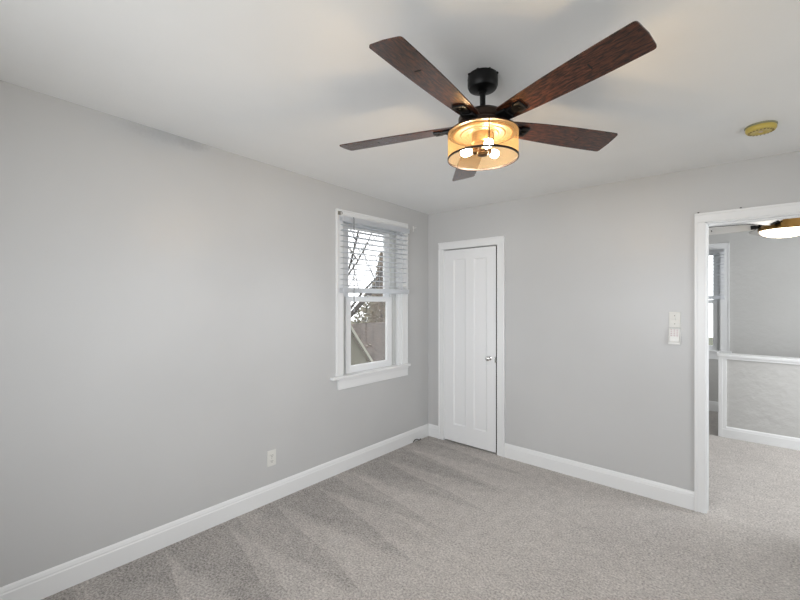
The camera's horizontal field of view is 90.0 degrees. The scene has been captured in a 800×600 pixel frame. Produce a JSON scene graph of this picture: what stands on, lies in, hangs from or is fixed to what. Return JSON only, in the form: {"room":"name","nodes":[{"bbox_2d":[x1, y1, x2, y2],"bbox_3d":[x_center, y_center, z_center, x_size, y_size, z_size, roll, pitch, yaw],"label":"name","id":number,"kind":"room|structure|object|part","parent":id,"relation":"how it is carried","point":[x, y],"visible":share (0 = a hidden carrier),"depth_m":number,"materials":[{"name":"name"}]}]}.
{"room":"empty bedroom","nodes":[
{"label":"empty bedroom","id":0,"kind":"room"},
{"bbox_2d":[0,80,427,586],"bbox_3d":[-0.103,0.125,4.055,0.140,2.750,8.000,0,0,41],"label":"wall","id":1,"kind":"structure","parent":0,"point":[167,300],"depth_m":2.40,"materials":[{"name":"grey paint"}]},
{"bbox_2d":[0,423,428,599],"bbox_3d":[-1.133,1.435,2.764,0.016,0.131,4.400,0,0,41],"label":"baseboard","id":2,"kind":"structure","parent":1,"relation":"attached to","point":[41,585],"depth_m":2.49,"materials":[{"name":"white wood"}]},
{"bbox_2d":[267,449,275,466],"bbox_3d":[-0.954,1.178,2.973,0.009,0.116,0.072,0,0,41],"label":"electrical outlet","id":3,"kind":"object","parent":1,"relation":"attached to","point":[271,455],"visible":1,"depth_m":2.97,"materials":[{"name":"white plastic"}]},
{"bbox_2d":[330,208,410,389],"bbox_3d":[-0.293,0.001,3.800,0.189,1.562,1.015,0,0,41],"label":"window","id":4,"kind":"structure","parent":1,"relation":"in","point":[395,364],"depth_m":3.85,"materials":[{"name":"white wood"}]},
{"bbox_3d":[-0.323,-0.338,3.856,0.032,0.718,0.610,0,0,41],"label":"sash","id":5,"kind":"part","parent":4,"relation":"part of","materials":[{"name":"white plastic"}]},
{"bbox_3d":[-0.297,0.322,3.833,0.032,0.692,0.610,0,0,41],"label":"sash","id":6,"kind":"part","parent":4,"relation":"part of","materials":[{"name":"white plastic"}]},
{"bbox_3d":[-0.278,0.672,3.787,0.150,0.025,1.015,0,0,41],"label":"sill","id":7,"kind":"part","parent":4,"relation":"part of","materials":[{"name":"white"}]},
{"bbox_2d":[340,215,409,311],"bbox_3d":[-0.206,-0.304,3.743,0.070,0.825,0.879,0,0,41],"label":"window blind","id":8,"kind":"object","parent":4,"relation":"attached to","point":[343,218],"visible":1,"depth_m":3.70,"materials":[{"name":"white plastic"}]},
{"bbox_3d":[-0.213,-0.079,3.749,0.052,0.044,0.875,0,0,41],"label":"rail","id":9,"kind":"part","parent":8,"relation":"part of","materials":[{"name":"white plastic"}]},
{"bbox_3d":[-0.211,-0.692,3.748,0.052,0.048,0.879,0,0,41],"label":"head rail","id":10,"kind":"part","parent":8,"relation":"part of","materials":[{"name":"white plastic"}]},
{"bbox_3d":[-0.213,-0.388,3.749,0.052,0.581,0.002,0,0,41],"label":"ladder cord","id":11,"kind":"part","parent":8,"relation":"part of","materials":[{"name":"white fabric"}]},
{"bbox_3d":[-0.005,-0.388,3.986,0.052,0.581,0.002,0,0,41],"label":"ladder cord","id":12,"kind":"part","parent":8,"relation":"part of","materials":[{"name":"white fabric"}]},
{"bbox_2d":[0,0,799,213],"bbox_3d":[0.227,-1.113,1.483,4.050,0.374,4.570,0,0,41],"label":"ceiling","id":13,"kind":"structure","parent":0,"point":[283,84],"depth_m":1.81,"materials":[{"name":"paint"}]},
{"bbox_2d":[340,21,656,180],"bbox_3d":[0.349,-0.814,1.744,1.333,0.383,1.294,0,0,41],"label":"ceiling fan","id":14,"kind":"object","parent":13,"relation":"hanging from","point":[480,128],"visible":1,"depth_m":1.62,"materials":[{"name":"brown wood"}]},
{"bbox_3d":[-0.010,-0.768,1.915,0.573,0.006,0.138,-1,9,20],"label":"blade","id":15,"kind":"part","parent":14,"relation":"part of","materials":[{"name":"brown wood"}]},
{"bbox_3d":[0.122,-0.791,1.462,0.138,0.006,0.573,13,6,37],"label":"blade","id":16,"kind":"part","parent":14,"relation":"part of","materials":[{"name":"brown wood"}]},
{"bbox_3d":[0.301,-0.665,1.808,0.055,0.037,0.037,0,0,23],"label":"light bulb","id":17,"kind":"part","parent":14,"relation":"part of","materials":[{"name":"white glass"}]},
{"bbox_3d":[0.380,-0.758,2.181,0.138,0.006,0.573,-13,-3,1],"label":"blade","id":18,"kind":"part","parent":14,"relation":"part of","materials":[{"name":"brown wood"}]},
{"bbox_2d":[472,147,478,154],"bbox_3d":[0.338,-0.665,1.792,0.029,0.031,0.031,0,0,23],"label":"bulb socket","id":19,"kind":"object","parent":14,"relation":"attached to","point":[475,151],"depth_m":1.78,"materials":[{"name":"gold metal"}]},
{"bbox_3d":[0.368,-0.685,1.780,0.100,0.099,0.100,0,0,41],"label":"socket stem","id":20,"kind":"part","parent":14,"relation":"part of","materials":[{"name":"gold metal"}]},
{"bbox_3d":[0.368,-0.740,1.780,0.310,0.006,0.310,0,0,41],"label":"light plate","id":21,"kind":"part","parent":14,"relation":"part of","materials":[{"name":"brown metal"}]},
{"bbox_3d":[0.377,-0.665,1.708,0.037,0.037,0.055,0,0,-7],"label":"light bulb","id":22,"kind":"part","parent":14,"relation":"part of","materials":[{"name":"white glass"}]},
{"bbox_3d":[0.426,-0.665,1.823,0.055,0.037,0.037,0,0,-37],"label":"light bulb","id":23,"kind":"part","parent":14,"relation":"part of","materials":[{"name":"white glass"}]},
{"bbox_3d":[0.753,-0.774,1.892,0.573,0.006,0.138,0,-15,-16],"label":"blade","id":24,"kind":"part","parent":14,"relation":"part of","materials":[{"name":"brown wood"}]},
{"bbox_3d":[0.594,-0.794,1.448,0.138,0.006,0.573,16,-11,-33],"label":"blade","id":25,"kind":"part","parent":14,"relation":"part of","materials":[{"name":"brown wood"}]},
{"bbox_2d":[744,120,777,135],"bbox_3d":[1.972,-0.932,2.186,0.138,0.038,0.138,0,0,41],"label":"smoke detector","id":26,"kind":"object","parent":13,"relation":"attached to","point":[763,127],"visible":1,"depth_m":2.15,"materials":[{"name":"beige"}]},
{"bbox_2d":[41,411,799,599],"bbox_3d":[1.697,1.560,2.474,4.950,0.120,8.000,0,0,41],"label":"floor","id":27,"kind":"structure","parent":0,"point":[427,518],"depth_m":2.48,"materials":[{"name":"grey carpet"}]},
{"bbox_2d":[428,151,799,490],"bbox_3d":[1.818,0.125,3.180,3.900,2.750,0.120,0,0,41],"label":"wall","id":28,"kind":"structure","parent":0,"point":[595,275],"depth_m":3.22,"materials":[{"name":"grey paint"}]},
{"bbox_2d":[429,424,437,437],"bbox_3d":[0.370,1.435,4.362,0.135,0.131,0.016,0,0,41],"label":"baseboard","id":29,"kind":"structure","parent":28,"relation":"attached to","point":[433,429],"depth_m":4.36,"materials":[{"name":"white wood"}]},
{"bbox_2d":[444,246,496,452],"bbox_3d":[0.694,0.482,4.061,0.625,2.007,0.097,0,0,41],"label":"door","id":30,"kind":"structure","parent":28,"relation":"in","point":[470,274],"depth_m":4.06,"materials":[{"name":"white paint"},{"name":"painted wood"},{"name":"metal knob"}]},
{"bbox_3d":[0.626,0.446,4.159,0.154,1.733,0.028,0,0,41],"label":"panel","id":31,"kind":"part","parent":30,"relation":"part of","materials":[{"name":"white paint"}]},
{"bbox_3d":[0.808,0.446,3.999,0.155,1.733,0.028,0,0,41],"label":"panel","id":32,"kind":"part","parent":30,"relation":"part of","materials":[{"name":"white paint"}]},
{"bbox_2d":[438,236,504,456],"bbox_3d":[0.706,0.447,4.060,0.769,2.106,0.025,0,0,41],"label":"trim","id":33,"kind":"structure","parent":28,"relation":"attached to","point":[499,241],"depth_m":3.85,"materials":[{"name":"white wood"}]},
{"bbox_2d":[504,443,693,510],"bbox_3d":[1.547,1.435,3.328,1.461,0.131,0.016,0,0,41],"label":"baseboard","id":34,"kind":"structure","parent":28,"relation":"attached to","point":[673,495],"depth_m":3.22,"materials":[{"name":"white"}]},
{"bbox_2d":[668,328,680,344],"bbox_3d":[2.004,0.269,2.920,0.074,0.116,0.026,0,0,41],"label":"light switch","id":35,"kind":"object","parent":28,"relation":"attached to","point":[674,337],"visible":1,"depth_m":2.91,"materials":[{"name":"white plastic"}]},
{"bbox_2d":[669,312,680,327],"bbox_3d":[2.007,0.148,2.923,0.070,0.114,0.018,0,0,41],"label":"light switch","id":36,"kind":"object","parent":28,"relation":"attached to","point":[674,317],"visible":1,"depth_m":2.92,"materials":[{"name":"white plastic"}]},
{"bbox_2d":[694,202,799,513],"bbox_3d":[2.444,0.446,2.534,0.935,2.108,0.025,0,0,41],"label":"trim","id":37,"kind":"structure","parent":28,"relation":"attached to","point":[794,207],"depth_m":2.81,"materials":[{"name":"white wood"}]},
{"bbox_2d":[709,223,750,226],"bbox_3d":[3.231,-1.020,4.221,4.950,0.160,3.350,0,0,41],"label":"ceiling","id":38,"kind":"structure","parent":0,"point":[737,223],"depth_m":5.01,"materials":[{"name":"paint"}]},
{"bbox_2d":[709,218,799,237],"bbox_3d":[3.288,-0.739,3.480,1.242,0.403,1.287,0,0,41],"label":"ceiling fan","id":39,"kind":"object","parent":38,"relation":"hanging from","point":[781,228],"visible":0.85,"depth_m":3.42,"materials":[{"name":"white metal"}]},
{"bbox_3d":[3.013,-0.650,3.733,0.494,0.006,0.136,0,-24,43],"label":"blade","id":40,"kind":"part","parent":39,"relation":"part of","materials":[{"name":"wood"}]},
{"bbox_3d":[3.495,-0.650,3.825,0.136,0.006,0.494,26,11,23],"label":"blade","id":41,"kind":"part","parent":39,"relation":"part of","materials":[{"name":"white"}]},
{"bbox_3d":[2.951,-0.650,3.247,0.494,0.006,0.136,0,-24,-29],"label":"blade","id":42,"kind":"part","parent":39,"relation":"part of","materials":[{"name":"white"}]},
{"bbox_2d":[709,230,799,401],"bbox_3d":[4.340,0.200,5.370,4.800,2.600,0.140,0,0,41],"label":"wall","id":43,"kind":"structure","parent":0,"point":[764,272],"depth_m":5.05,"materials":[{"name":"grey paint"}]},
{"bbox_2d":[709,401,717,411],"bbox_3d":[4.213,1.435,5.378,4.600,0.131,0.016,0,0,41],"label":"baseboard","id":44,"kind":"structure","parent":43,"relation":"attached to","point":[713,405],"depth_m":5.37,"materials":[{"name":"white wood"}]},
{"bbox_2d":[709,243,731,359],"bbox_3d":[4.012,0.026,5.624,1.012,1.552,0.189,0,0,41],"label":"window","id":45,"kind":"structure","parent":43,"relation":"in","point":[721,307],"depth_m":5.31,"materials":[{"name":"white"}]},
{"bbox_3d":[4.051,-0.295,5.669,0.712,0.704,0.032,0,0,41],"label":"sash","id":46,"kind":"part","parent":45,"relation":"part of","materials":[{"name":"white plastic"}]},
{"bbox_3d":[4.029,0.350,5.644,0.712,0.676,0.032,0,0,41],"label":"sash","id":47,"kind":"part","parent":45,"relation":"part of","materials":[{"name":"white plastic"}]},
{"bbox_2d":[709,249,724,298],"bbox_3d":[3.969,-0.257,5.528,0.804,0.825,0.070,0,0,41],"label":"window blind","id":48,"kind":"object","parent":45,"relation":"attached to","point":[713,251],"visible":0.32,"depth_m":5.32,"materials":[{"name":"white plastic"}]},
{"bbox_3d":[4.191,-0.338,5.344,0.002,0.586,0.052,0,0,41],"label":"ladder cord","id":49,"kind":"part","parent":48,"relation":"part of","materials":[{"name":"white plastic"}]},
{"bbox_3d":[3.973,-0.645,5.533,0.804,0.048,0.052,0,0,41],"label":"head rail","id":50,"kind":"part","parent":48,"relation":"part of","materials":[{"name":"white plastic"}]},
{"bbox_3d":[3.974,-0.027,5.534,0.800,0.044,0.052,0,0,41],"label":"rail","id":51,"kind":"part","parent":48,"relation":"part of","materials":[{"name":"white plastic"}]},
{"bbox_3d":[3.999,0.693,5.610,1.012,0.025,0.150,0,0,41],"label":"sill","id":52,"kind":"part","parent":45,"relation":"part of","materials":[{"name":"white wood"}]},
{"bbox_2d":[726,359,799,437],"bbox_3d":[4.372,1.062,3.705,2.155,0.875,0.100,0,0,41],"label":"wall","id":53,"kind":"structure","parent":0,"point":[764,397],"depth_m":4.16,"materials":[{"name":"grey paint"}]},
{"bbox_2d":[718,357,725,436],"bbox_3d":[3.560,1.062,4.413,0.070,0.875,0.128,0,0,41],"label":"trim","id":54,"kind":"structure","parent":53,"relation":"attached to","point":[721,362],"depth_m":4.37,"materials":[{"name":"white wood"}]},
{"bbox_2d":[716,352,799,364],"bbox_3d":[4.353,0.622,3.722,2.205,0.057,0.160,0,0,41],"label":"trim","id":55,"kind":"structure","parent":53,"relation":"attached to","point":[731,356],"depth_m":4.16,"materials":[{"name":"white wood"}]},
{"bbox_2d":[722,426,799,450],"bbox_3d":[4.326,1.441,3.668,2.175,0.118,0.016,0,0,41],"label":"baseboard","id":56,"kind":"structure","parent":53,"relation":"attached to","point":[788,442],"depth_m":4.16,"materials":[{"name":"white wood"}]},
{"label":"outside","id":57,"kind":"structure","parent":0,"visible":0},
{"bbox_2d":[351,322,712,344],"bbox_3d":[-1.058,4.825,25.591,90.000,0.150,90.000,0,0,41],"label":"ground","id":58,"kind":"structure","parent":57,"point":[710,338],"depth_m":46.35,"materials":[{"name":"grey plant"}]},
{"bbox_2d":[348,238,381,287],"bbox_3d":[-4.958,-1.863,31.927,10.926,13.333,7.507,0,0,10],"label":"bare tree","id":59,"kind":"object","parent":58,"relation":"on","point":[351,238],"visible":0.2,"depth_m":31.32,"materials":[{"name":"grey plant"}]},
{"bbox_2d":[348,229,382,317],"bbox_3d":[-0.386,-1.034,8.983,8.426,11.688,6.070,0,0,-4],"label":"bare tree","id":60,"kind":"object","parent":58,"relation":"on","point":[357,307],"visible":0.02,"depth_m":8.57,"materials":[{"name":"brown plant"}]},
{"bbox_2d":[351,322,384,364],"bbox_3d":[-0.333,2.585,15.870,7.520,4.330,13.650,0,0,41],"label":"house","id":61,"kind":"structure","parent":58,"relation":"on","point":[367,339],"depth_m":13.63,"materials":[{"name":"brown"}]},
{"bbox_2d":[351,278,384,323],"bbox_3d":[-1.198,1.410,29.195,5.506,6.779,5.541,0,0,41],"label":"evergreen tree","id":62,"kind":"object","parent":58,"relation":"on","point":[366,317],"visible":0.12,"depth_m":28.45,"materials":[{"name":"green plant"}]},
{"bbox_2d":[369,252,384,322],"bbox_3d":[-1.090,0.952,24.339,2.286,7.695,2.271,0,0,41],"label":"evergreen tree","id":63,"kind":"object","parent":58,"relation":"on","point":[381,306],"visible":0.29,"depth_m":24.14,"materials":[{"name":"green plant"}]}
]}

